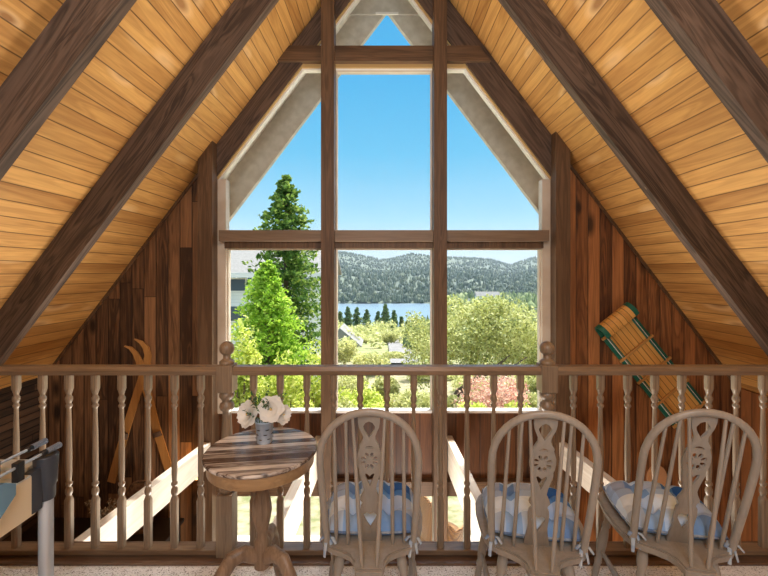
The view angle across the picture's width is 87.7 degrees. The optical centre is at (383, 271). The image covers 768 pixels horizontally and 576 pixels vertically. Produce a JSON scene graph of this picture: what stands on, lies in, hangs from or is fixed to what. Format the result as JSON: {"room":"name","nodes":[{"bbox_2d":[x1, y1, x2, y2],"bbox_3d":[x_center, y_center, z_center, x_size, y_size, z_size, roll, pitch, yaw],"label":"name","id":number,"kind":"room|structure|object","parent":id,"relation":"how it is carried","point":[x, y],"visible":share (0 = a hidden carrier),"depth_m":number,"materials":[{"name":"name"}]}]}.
{"room":"cabin loft","nodes":[
{"label":"cabin loft","id":0,"kind":"room"},
{"bbox_2d":[0,378,39,540],"bbox_3d":[-3.026,2.338,0.200,0.120,2.985,6.800,0,0,0],"label":"wall","id":1,"kind":"structure","parent":0,"point":[29,410],"depth_m":3.29,"materials":[{"name":"brown wood"}]},
{"bbox_2d":[0,541,767,565],"bbox_3d":[0.062,1.554,2.033,6.056,0.272,0.175,0,0,0],"label":"trim","id":2,"kind":"structure","parent":1,"relation":"attached to","point":[5,560],"depth_m":1.98,"materials":[{"name":"brown wood"}]},
{"bbox_2d":[0,341,767,557],"bbox_3d":[0.062,0.888,2.030,6.046,1.075,0.080,0,0,0],"label":"railing","id":3,"kind":"object","parent":2,"relation":"on","point":[546,372],"visible":0.73,"depth_m":2.02,"materials":[{"name":"brown wood"}]},
{"bbox_2d":[0,0,320,388],"bbox_3d":[-1.532,-1.121,0.200,3.124,4.052,6.800,0,0,0],"label":"ceiling","id":4,"kind":"structure","parent":0,"point":[154,41],"depth_m":2.46,"materials":[{"name":"brown wood"}]},
{"bbox_2d":[0,0,136,180],"bbox_3d":[-1.447,-1.042,1.771,2.954,4.015,0.062,0,0,0],"label":"rafter","id":5,"kind":"object","parent":4,"relation":"attached to","point":[79,29],"visible":1,"depth_m":1.74,"materials":[{"name":"brown wood"}]},
{"bbox_2d":[0,0,278,364],"bbox_3d":[-1.447,-1.042,2.596,2.954,4.015,0.062,0,0,0],"label":"rafter","id":6,"kind":"object","parent":4,"relation":"attached to","point":[241,20],"visible":1,"depth_m":2.56,"materials":[{"name":"brown wood"}]},
{"bbox_2d":[0,566,767,575],"bbox_3d":[0.062,1.460,-0.620,6.056,0.060,5.160,0,0,0],"label":"floor","id":7,"kind":"structure","parent":0,"point":[4,570],"depth_m":1.92,"materials":[{"name":"carpet"}]},
{"bbox_2d":[0,438,61,575],"bbox_3d":[-1.925,1.062,1.196,1.255,0.735,0.991,0,0,0],"label":"table","id":8,"kind":"object","parent":7,"relation":"on","point":[27,486],"visible":1,"depth_m":1.56,"materials":[{"name":"silver metal"}]},
{"bbox_2d":[202,427,316,575],"bbox_3d":[-0.513,1.070,1.639,0.475,0.713,0.486,0,0,-8],"label":"pedestal table","id":9,"kind":"object","parent":7,"relation":"on","point":[236,462],"visible":0.99,"depth_m":1.56,"materials":[{"name":"brown wood"}]},
{"bbox_2d":[255,419,273,444],"bbox_3d":[-0.502,0.667,1.680,0.079,0.091,0.079,0,0,0],"label":"flower pot","id":10,"kind":"object","parent":9,"relation":"on","point":[264,431],"visible":0.94,"depth_m":1.65,"materials":[{"name":"grey metal"}]},
{"bbox_2d":[237,399,261,427],"bbox_3d":[-0.561,0.589,1.655,0.116,0.113,0.062,0,0,4],"label":"rose","id":11,"kind":"object","parent":10,"relation":"in","point":[245,421],"visible":0.81,"depth_m":1.66,"materials":[{"name":"white plant"}]},
{"bbox_2d":[242,386,286,422],"bbox_3d":[-0.501,0.553,1.675,0.176,0.155,0.172,0,0,0],"label":"greenery","id":12,"kind":"object","parent":10,"relation":"in","point":[266,394],"visible":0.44,"depth_m":1.65,"materials":[{"name":"green plant"}]},
{"bbox_2d":[257,395,284,422],"bbox_3d":[-0.466,0.572,1.652,0.115,0.119,0.060,0,0,0],"label":"rose","id":13,"kind":"object","parent":10,"relation":"in","point":[270,415],"visible":0.95,"depth_m":1.65,"materials":[{"name":"white plant"}]},
{"bbox_2d":[276,405,291,424],"bbox_3d":[-0.442,0.595,1.665,0.113,0.081,0.059,0,0,-12],"label":"rose","id":14,"kind":"object","parent":10,"relation":"in","point":[285,416],"visible":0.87,"depth_m":1.67,"materials":[{"name":"white plant"}]},
{"bbox_2d":[316,408,421,575],"bbox_3d":[-0.049,0.934,1.542,0.412,0.997,0.548,0,0,0],"label":"chair","id":15,"kind":"object","parent":7,"relation":"on","point":[369,551],"visible":0.89,"depth_m":1.36,"materials":[{"name":"brown wood"}]},
{"bbox_2d":[319,480,421,557],"bbox_3d":[-0.048,0.947,1.589,0.369,0.140,0.341,0,0,0],"label":"seat cushion","id":16,"kind":"object","parent":15,"relation":"on","point":[385,518],"visible":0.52,"depth_m":1.51,"materials":[{"name":"blue fabric"}]},
{"bbox_2d":[475,410,601,575],"bbox_3d":[0.560,0.934,1.518,0.412,0.997,0.548,0,0,10],"label":"chair","id":17,"kind":"object","parent":7,"relation":"on","point":[539,556],"visible":0.94,"depth_m":1.34,"materials":[{"name":"brown wood"}]},
{"bbox_2d":[482,482,593,566],"bbox_3d":[0.569,0.947,1.564,0.369,0.140,0.341,0,0,10],"label":"seat cushion","id":18,"kind":"object","parent":17,"relation":"on","point":[525,488],"visible":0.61,"depth_m":1.49,"materials":[{"name":"blue fabric"}]},
{"bbox_2d":[591,408,762,575],"bbox_3d":[1.088,0.934,1.532,0.412,0.997,0.548,0,0,12],"label":"chair","id":19,"kind":"object","parent":7,"relation":"on","point":[691,556],"visible":0.98,"depth_m":1.36,"materials":[{"name":"brown wood"}]},
{"bbox_2d":[603,480,744,564],"bbox_3d":[1.099,0.947,1.578,0.369,0.140,0.341,0,0,12],"label":"seat cushion","id":20,"kind":"object","parent":19,"relation":"on","point":[620,494],"visible":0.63,"depth_m":1.52,"materials":[{"name":"blue fabric"}]},
{"bbox_2d":[45,169,732,540],"bbox_3d":[0.062,1.356,3.550,6.056,4.948,0.100,0,0,0],"label":"wall","id":21,"kind":"structure","parent":0,"point":[155,302],"depth_m":3.50,"materials":[{"name":"brown wood"}]},
{"bbox_2d":[52,173,197,364],"bbox_3d":[-2.233,-0.045,3.493,1.406,1.891,0.015,0,0,0],"label":"trim","id":22,"kind":"structure","parent":21,"relation":"attached to","point":[187,188],"depth_m":3.48,"materials":[{"name":"brown wood"}]},
{"bbox_2d":[107,338,151,483],"bbox_3d":[-2.212,1.204,3.454,0.386,1.267,0.062,0,0,0],"label":"ski","id":23,"kind":"object","parent":21,"relation":"attached to","point":[137,393],"visible":0.67,"depth_m":3.47,"materials":[{"name":"orange wood"}]},
{"bbox_2d":[124,345,170,470],"bbox_3d":[-2.009,1.206,3.446,0.410,1.160,0.054,0,0,-6],"label":"ski","id":24,"kind":"object","parent":21,"relation":"attached to","point":[157,434],"visible":0.83,"depth_m":3.45,"materials":[{"name":"orange wood"}]},
{"bbox_2d":[198,0,569,540],"bbox_3d":[0.000,0.357,3.460,3.132,6.946,0.200,0,0,0],"label":"window","id":25,"kind":"structure","parent":21,"relation":"in","point":[455,48],"depth_m":3.39,"materials":[{"name":"brown wood"}]},
{"bbox_2d":[74,442,209,540],"bbox_3d":[-1.558,1.530,2.743,0.060,0.200,1.244,0,0,7],"label":"tie beam","id":26,"kind":"structure","parent":25,"relation":"attached to","point":[187,472],"depth_m":2.67,"materials":[{"name":"beige wood"}]},
{"bbox_2d":[272,436,320,540],"bbox_3d":[-0.590,1.560,2.812,0.063,0.260,1.374,0,0,2],"label":"tie beam","id":27,"kind":"structure","parent":25,"relation":"attached to","point":[293,500],"depth_m":2.59,"materials":[{"name":"beige wood"}]},
{"bbox_2d":[216,478,540,540],"bbox_3d":[0.000,2.817,3.495,2.888,2.025,0.110,0,0,0],"label":"window","id":28,"kind":"structure","parent":25,"relation":"attached to","point":[427,483],"depth_m":3.44,"materials":[{"name":"brown wood"}]},
{"bbox_2d":[447,436,480,540],"bbox_3d":[0.590,1.560,2.812,0.063,0.260,1.374,0,0,-2],"label":"tie beam","id":29,"kind":"structure","parent":25,"relation":"attached to","point":[455,460],"depth_m":2.94,"materials":[{"name":"beige wood"}]},
{"bbox_2d":[559,442,615,492],"bbox_3d":[1.565,1.530,2.743,0.061,0.200,1.242,0,0,-6],"label":"tie beam","id":30,"kind":"structure","parent":25,"relation":"attached to","point":[587,472],"depth_m":3.01,"materials":[{"name":"beige wood"}]},
{"bbox_2d":[225,0,542,221],"bbox_3d":[0.030,-1.187,3.835,5.811,3.919,0.470,0,0,0],"label":"roof overhang","id":31,"kind":"object","parent":21,"relation":"attached to","point":[366,16],"depth_m":4.01,"materials":[{"name":"white paint"}]},
{"bbox_2d":[595,302,705,428],"bbox_3d":[2.300,0.807,3.414,0.987,1.104,0.126,0,0,0],"label":"toboggan","id":32,"kind":"object","parent":21,"relation":"attached to","point":[622,332],"visible":0.86,"depth_m":3.47,"materials":[{"name":"brown wood"}]},
{"bbox_2d":[570,164,730,379],"bbox_3d":[2.355,0.036,3.493,1.530,2.055,0.015,0,0,0],"label":"trim","id":33,"kind":"structure","parent":21,"relation":"attached to","point":[574,171],"depth_m":3.48,"materials":[{"name":"brown wood"}]},
{"bbox_2d":[646,466,666,485],"bbox_3d":[2.380,1.802,3.489,0.170,0.240,0.020,0,0,0],"label":"wall plaque","id":34,"kind":"object","parent":21,"relation":"attached to","point":[662,476],"visible":0.38,"depth_m":3.48,"materials":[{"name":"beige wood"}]},
{"bbox_2d":[450,0,767,396],"bbox_3d":[1.654,-1.039,0.200,3.248,4.215,6.800,0,0,0],"label":"ceiling","id":35,"kind":"structure","parent":0,"point":[626,43],"depth_m":2.48,"materials":[{"name":"brown wood"}]},
{"bbox_2d":[498,0,767,355],"bbox_3d":[1.569,-0.961,2.596,3.078,4.179,0.062,0,0,0],"label":"rafter","id":36,"kind":"object","parent":35,"relation":"attached to","point":[536,21],"visible":1,"depth_m":2.56,"materials":[{"name":"brown wood"}]},
{"bbox_2d":[644,0,767,162],"bbox_3d":[1.569,-0.961,1.771,3.078,4.179,0.062,0,0,0],"label":"rafter","id":37,"kind":"object","parent":35,"relation":"attached to","point":[702,29],"visible":1,"depth_m":1.74,"materials":[{"name":"brown wood"}]},
{"bbox_2d":[738,388,767,540],"bbox_3d":[3.150,2.419,0.200,0.120,2.821,6.800,0,0,0],"label":"wall","id":38,"kind":"structure","parent":0,"point":[749,410],"depth_m":3.37,"materials":[{"name":"orange wood"}]},
{"bbox_3d":[0.062,3.880,0.150,6.056,0.100,6.700,0,0,0],"label":"floor","id":39,"kind":"structure","parent":0,"visible":0},
{"bbox_2d":[22,518,183,540],"bbox_3d":[-2.340,2.980,3.242,1.220,1.700,0.456,0,0,0],"label":"tall cabinet","id":40,"kind":"object","parent":39,"relation":"on","point":[161,526],"visible":0.12,"depth_m":3.31,"materials":[{"name":"brown wood"}]},
{"bbox_2d":[84,497,116,519],"bbox_3d":[-2.173,1.943,3.137,0.381,0.374,0.261,0,0,0],"label":"bouquet","id":41,"kind":"object","parent":40,"relation":"on","point":[109,508],"visible":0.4,"depth_m":3.13,"materials":[{"name":"brown plant"}]},
{"bbox_2d":[126,480,145,534],"bbox_3d":[-2.005,1.922,3.300,0.212,0.416,0.210,0,0,0],"label":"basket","id":42,"kind":"object","parent":40,"relation":"on","point":[132,491],"visible":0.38,"depth_m":3.30,"materials":[{"name":"brown wicker"}]},
{"label":"outside","id":43,"kind":"structure","parent":0,"visible":0},
{"bbox_2d":[237,535,474,540],"bbox_3d":[0.000,3.950,4.725,12.000,0.200,2.250,0,0,0],"label":"deck","id":44,"kind":"object","parent":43,"point":[239,537],"depth_m":5.78,"materials":[{"name":"beige wood"}]},
{"bbox_2d":[420,496,462,540],"bbox_3d":[0.736,3.341,5.291,0.622,1.021,0.693,0,0,-25],"label":"wicker chair","id":45,"kind":"object","parent":44,"relation":"on","point":[455,533],"visible":0.41,"depth_m":5.07,"materials":[{"name":"beige wicker"}]},
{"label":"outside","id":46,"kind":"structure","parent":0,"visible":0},
{"bbox_2d":[388,337,419,362],"bbox_3d":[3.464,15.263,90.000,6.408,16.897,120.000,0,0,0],"label":"house","id":47,"kind":"structure","parent":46,"point":[396,346],"depth_m":52.02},
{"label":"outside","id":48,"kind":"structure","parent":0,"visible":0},
{"bbox_2d":[340,309,536,361],"bbox_3d":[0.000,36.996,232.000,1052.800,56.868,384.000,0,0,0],"label":"ground","id":49,"kind":"structure","parent":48,"point":[366,348],"depth_m":66.49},
{"bbox_2d":[338,311,346,324],"bbox_3d":[-20.694,24.324,189.893,6.743,11.760,6.696,0,0,0],"label":"conifer","id":50,"kind":"object","parent":49,"relation":"on","point":[340,316],"visible":0.38,"depth_m":189.40,"materials":[{"name":"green plant"}]},
{"bbox_2d":[343,306,353,326],"bbox_3d":[-17.713,23.775,195.574,7.105,14.295,7.690,0,0,0],"label":"conifer","id":51,"kind":"object","parent":49,"relation":"on","point":[347,319],"visible":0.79,"depth_m":195.17,"materials":[{"name":"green plant"}]},
{"bbox_2d":[338,323,363,346],"bbox_3d":[-7.175,11.664,73.000,6.600,3.827,7.000,0,0,0],"label":"cottage","id":52,"kind":"structure","parent":49,"relation":"on","point":[342,331],"depth_m":70.39,"materials":[{"name":"beige paint"}]},
{"bbox_2d":[351,307,361,330],"bbox_3d":[-13.902,24.619,201.919,8.618,14.385,8.248,0,0,0],"label":"conifer","id":53,"kind":"object","parent":49,"relation":"on","point":[356,320],"visible":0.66,"depth_m":200.90,"materials":[{"name":"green plant"}]},
{"bbox_2d":[361,309,371,333],"bbox_3d":[-8.103,23.773,189.925,7.063,13.022,6.841,0,0,0],"label":"conifer","id":54,"kind":"object","parent":49,"relation":"on","point":[366,317],"visible":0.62,"depth_m":189.21,"materials":[{"name":"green plant"}]},
{"bbox_2d":[360,335,376,343],"bbox_3d":[-3.701,13.696,79.914,4.597,2.018,3.651,0,0,0],"label":"shrub","id":55,"kind":"object","parent":49,"relation":"on","point":[364,338],"visible":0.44,"depth_m":79.46,"materials":[{"name":"green plant"}]},
{"bbox_2d":[374,311,380,324],"bbox_3d":[-3.046,25.653,202.090,6.497,12.286,6.590,0,0,0],"label":"conifer","id":56,"kind":"object","parent":49,"relation":"on","point":[377,317],"visible":0.44,"depth_m":201.37,"materials":[{"name":"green plant"}]},
{"bbox_2d":[379,304,390,326],"bbox_3d":[0.454,23.221,195.861,7.927,15.676,7.920,0,0,0],"label":"conifer","id":57,"kind":"object","parent":49,"relation":"on","point":[385,318],"visible":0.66,"depth_m":195.27,"materials":[{"name":"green plant"}]},
{"bbox_2d":[380,329,398,343],"bbox_3d":[1.211,14.795,89.988,4.730,3.794,3.761,0,0,0],"label":"shrub","id":58,"kind":"object","parent":49,"relation":"on","point":[387,338],"visible":0.99,"depth_m":88.97,"materials":[{"name":"green plant"}]},
{"bbox_2d":[389,310,398,330],"bbox_3d":[4.854,24.031,190.006,5.673,12.443,5.789,0,0,0],"label":"conifer","id":59,"kind":"object","parent":49,"relation":"on","point":[394,318],"visible":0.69,"depth_m":189.35,"materials":[{"name":"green plant"}]},
{"bbox_2d":[398,316,403,329],"bbox_3d":[8.398,26.285,196.008,4.073,9.758,4.192,0,0,0],"label":"conifer","id":60,"kind":"object","parent":49,"relation":"on","point":[401,318],"visible":0.49,"depth_m":195.39,"materials":[{"name":"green plant"}]},
{"bbox_2d":[338,320,536,349],"bbox_3d":[0.752,19.046,120.861,139.875,22.464,133.325,0,0,0],"label":"woods","id":61,"kind":"object","parent":49,"relation":"on","point":[376,329],"visible":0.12,"depth_m":106.36,"materials":[{"name":"green plant"}]},
{"bbox_2d":[403,317,536,349],"bbox_3d":[35.090,33.373,230.399,421.009,53.787,341.832,0,0,0],"label":"forest","id":62,"kind":"object","parent":49,"relation":"on","point":[405,338],"visible":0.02,"depth_m":62.41,"materials":[{"name":"green plant"}]},
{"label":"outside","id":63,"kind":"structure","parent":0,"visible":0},
{"bbox_2d":[247,253,536,313],"bbox_3d":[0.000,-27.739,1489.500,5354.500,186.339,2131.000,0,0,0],"label":"hills","id":64,"kind":"structure","parent":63,"point":[422,256],"depth_m":1621.05,"materials":[{"name":"green plant"}]},
{"bbox_2d":[247,251,536,303],"bbox_3d":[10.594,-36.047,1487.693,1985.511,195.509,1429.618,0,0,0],"label":"forest","id":65,"kind":"object","parent":64,"relation":"on","point":[517,281],"visible":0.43,"depth_m":1078.27,"materials":[{"name":"green plant"}]},
{"bbox_2d":[421,290,536,326],"bbox_3d":[249.529,42.265,495.441,463.405,38.226,536.000,0,0,0],"label":"forest","id":66,"kind":"object","parent":64,"relation":"on","point":[530,299],"visible":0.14,"depth_m":518.25,"materials":[{"name":"green plant"}]},
{"bbox_2d":[474,292,499,298],"bbox_3d":[128.750,32.930,500.000,30.000,17.000,12.000,0,0,0],"label":"house","id":67,"kind":"structure","parent":64,"relation":"on","point":[477,294],"depth_m":497.30,"materials":[{"name":"grey"}]},
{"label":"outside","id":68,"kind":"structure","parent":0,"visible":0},
{"bbox_2d":[237,361,513,534],"bbox_3d":[0.000,6.765,23.000,109.000,5.170,35.000,0,0,0],"label":"ground","id":69,"kind":"structure","parent":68,"point":[455,511],"depth_m":7.53,"materials":[{"name":"green plant"}]},
{"bbox_2d":[231,315,263,407],"bbox_3d":[-3.610,3.117,10.251,1.113,4.020,1.039,0,0,0],"label":"shrub","id":70,"kind":"object","parent":69,"relation":"on","point":[243,381],"visible":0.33,"depth_m":10.14,"materials":[{"name":"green plant"}]},
{"bbox_2d":[231,259,313,402],"bbox_3d":[-3.623,2.527,12.500,3.044,5.868,3.111,0,0,-12],"label":"conifer","id":71,"kind":"object","parent":69,"relation":"on","point":[265,300],"visible":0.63,"depth_m":12.21,"materials":[{"name":"green plant"}]},
{"bbox_2d":[257,347,314,407],"bbox_3d":[-2.352,3.422,9.649,1.444,3.221,1.181,0,0,0],"label":"shrub","id":72,"kind":"object","parent":69,"relation":"on","point":[290,399],"visible":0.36,"depth_m":9.41,"materials":[{"name":"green plant"}]},
{"bbox_2d":[231,250,341,381],"bbox_3d":[-7.300,2.610,27.470,7.880,9.640,8.460,0,0,0],"label":"neighbor house","id":73,"kind":"structure","parent":69,"relation":"on","point":[239,271],"depth_m":24.00,"materials":[{"name":"grey"}]},
{"bbox_2d":[239,174,338,396],"bbox_3d":[-3.947,0.999,15.973,4.147,9.913,4.113,0,0,38],"label":"conifer","id":74,"kind":"object","parent":69,"relation":"on","point":[293,266],"visible":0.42,"depth_m":15.63,"materials":[{"name":"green plant"}]},
{"bbox_2d":[300,339,320,407],"bbox_3d":[-1.709,3.466,10.443,0.961,3.388,1.025,0,0,-40],"label":"shrub","id":75,"kind":"object","parent":69,"relation":"on","point":[315,388],"visible":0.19,"depth_m":10.31,"materials":[{"name":"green plant"}]},
{"bbox_2d":[338,396,356,407],"bbox_3d":[-1.083,4.435,11.465,0.928,1.736,0.809,0,0,0],"label":"shrub","id":76,"kind":"object","parent":69,"relation":"on","point":[347,404],"visible":0.06,"depth_m":11.46,"materials":[{"name":"green plant"}]},
{"bbox_2d":[338,385,357,407],"bbox_3d":[-1.162,4.386,12.014,1.197,1.984,0.916,0,0,0],"label":"shrub","id":77,"kind":"object","parent":69,"relation":"on","point":[343,393],"visible":0.07,"depth_m":11.98,"materials":[{"name":"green plant"}]},
{"bbox_2d":[338,337,359,364],"bbox_3d":[-2.894,6.179,29.974,2.375,2.583,1.903,0,0,33],"label":"shrub","id":78,"kind":"object","parent":69,"relation":"on","point":[345,354],"visible":0.8,"depth_m":29.56,"materials":[{"name":"green plant"}]},
{"bbox_2d":[338,375,367,401],"bbox_3d":[-1.293,5.021,16.007,1.495,1.867,1.451,0,0,-39],"label":"shrub","id":79,"kind":"object","parent":69,"relation":"on","point":[351,383],"visible":0.27,"depth_m":15.95,"materials":[{"name":"green plant"}]},
{"bbox_2d":[342,375,368,388],"bbox_3d":[-1.367,5.195,17.956,1.311,2.051,1.404,0,0,-27],"label":"shrub","id":80,"kind":"object","parent":69,"relation":"on","point":[367,379],"visible":0.05,"depth_m":17.69,"materials":[{"name":"green plant"}]},
{"bbox_2d":[351,382,383,407],"bbox_3d":[-0.586,4.553,12.963,1.418,1.932,1.132,0,0,0],"label":"shrub","id":81,"kind":"object","parent":69,"relation":"on","point":[369,394],"visible":0.23,"depth_m":12.80,"materials":[{"name":"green plant"}]},
{"bbox_2d":[349,351,390,364],"bbox_3d":[-0.870,6.094,26.092,2.749,1.849,2.154,0,0,0],"label":"shrub","id":82,"kind":"object","parent":69,"relation":"on","point":[372,358],"visible":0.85,"depth_m":25.84,"materials":[{"name":"green plant"}]},
{"bbox_2d":[363,396,389,407],"bbox_3d":[-0.203,4.537,11.935,1.179,1.661,1.023,0,0,-25],"label":"shrub","id":83,"kind":"object","parent":69,"relation":"on","point":[379,402],"visible":0.07,"depth_m":12.00,"materials":[{"name":"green plant"}]},
{"bbox_2d":[371,375,400,397],"bbox_3d":[0.102,5.135,16.959,1.333,1.880,1.073,0,0,0],"label":"shrub","id":84,"kind":"object","parent":69,"relation":"on","point":[379,382],"visible":0.52,"depth_m":16.75,"materials":[{"name":"green plant"}]},
{"bbox_2d":[380,351,405,358],"bbox_3d":[0.912,8.586,40.142,2.768,1.307,2.067,0,0,0],"label":"shrub","id":85,"kind":"object","parent":69,"relation":"on","point":[394,354],"visible":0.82,"depth_m":39.70,"materials":[{"name":"green plant"}]},
{"bbox_2d":[389,392,409,407],"bbox_3d":[0.699,5.124,14.973,1.221,1.335,1.270,0,0,37],"label":"shrub","id":86,"kind":"object","parent":69,"relation":"on","point":[392,398],"visible":0.11,"depth_m":14.91,"materials":[{"name":"green plant"}]},
{"bbox_2d":[394,387,424,407],"bbox_3d":[0.966,4.824,14.011,1.303,1.637,1.256,0,0,37],"label":"shrub","id":87,"kind":"object","parent":69,"relation":"on","point":[407,393],"visible":0.13,"depth_m":14.00,"materials":[{"name":"green plant"}]},
{"bbox_2d":[404,389,429,407],"bbox_3d":[1.251,4.548,12.580,1.072,1.744,1.110,0,0,-36],"label":"shrub","id":88,"kind":"object","parent":69,"relation":"on","point":[422,401],"visible":0.26,"depth_m":12.45,"materials":[{"name":"green plant"}]},
{"bbox_2d":[447,395,461,407],"bbox_3d":[2.672,5.184,15.050,0.951,1.127,0.816,0,0,0],"label":"shrub","id":89,"kind":"object","parent":69,"relation":"on","point":[450,399],"visible":0.37,"depth_m":14.90,"materials":[{"name":"green plant"}]},
{"bbox_2d":[447,375,472,380],"bbox_3d":[4.511,6.318,24.069,3.085,0.806,2.499,0,0,0],"label":"shrub","id":90,"kind":"object","parent":69,"relation":"on","point":[451,377],"visible":0.1,"depth_m":23.50,"materials":[{"name":"green plant"}]},
{"bbox_2d":[401,292,536,396],"bbox_3d":[4.551,4.904,17.540,7.746,8.056,3.992,0,0,3],"label":"oak tree","id":91,"kind":"object","parent":69,"relation":"on","point":[508,349],"visible":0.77,"depth_m":16.86,"materials":[{"name":"green plant"}]},
{"bbox_2d":[457,400,486,407],"bbox_3d":[2.632,4.607,12.003,1.296,1.435,1.198,0,0,0],"label":"shrub","id":92,"kind":"object","parent":69,"relation":"on","point":[478,404],"visible":0.06,"depth_m":12.08,"materials":[{"name":"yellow plant"}]},
{"bbox_2d":[451,375,503,391],"bbox_3d":[4.707,5.784,19.906,2.754,1.052,2.332,0,0,8],"label":"shrub","id":93,"kind":"object","parent":69,"relation":"on","point":[455,384],"visible":0.28,"depth_m":19.90,"materials":[{"name":"green plant"}]},
{"bbox_2d":[453,375,531,407],"bbox_3d":[3.643,4.492,13.455,2.487,2.046,2.447,0,0,27],"label":"shrub","id":94,"kind":"object","parent":69,"relation":"on","point":[483,396],"visible":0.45,"depth_m":13.20,"materials":[{"name":"pink plant"}]},
{"bbox_2d":[504,400,531,407],"bbox_3d":[4.140,4.585,12.005,1.321,1.423,1.115,0,0,0],"label":"shrub","id":95,"kind":"object","parent":69,"relation":"on","point":[510,404],"visible":0.02,"depth_m":12.13,"materials":[{"name":"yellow plant"}]},
{"bbox_2d":[505,376,536,393],"bbox_3d":[6.696,5.515,19.018,2.003,1.252,1.832,0,0,0],"label":"shrub","id":96,"kind":"object","parent":69,"relation":"on","point":[532,388],"visible":0.34,"depth_m":18.54,"materials":[{"name":"green plant"}]},
{"bbox_2d":[523,391,536,407],"bbox_3d":[5.513,5.080,15.027,1.060,1.198,1.073,0,0,-45],"label":"shrub","id":97,"kind":"object","parent":69,"relation":"on","point":[533,400],"visible":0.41,"depth_m":14.77,"materials":[{"name":"green plant"}]},
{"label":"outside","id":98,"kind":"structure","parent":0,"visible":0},
{"bbox_2d":[338,303,429,326],"bbox_3d":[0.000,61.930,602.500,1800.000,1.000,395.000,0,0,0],"label":"lake","id":99,"kind":"structure","parent":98,"point":[401,309],"depth_m":655.28,"materials":[{"name":"blue liquid"}]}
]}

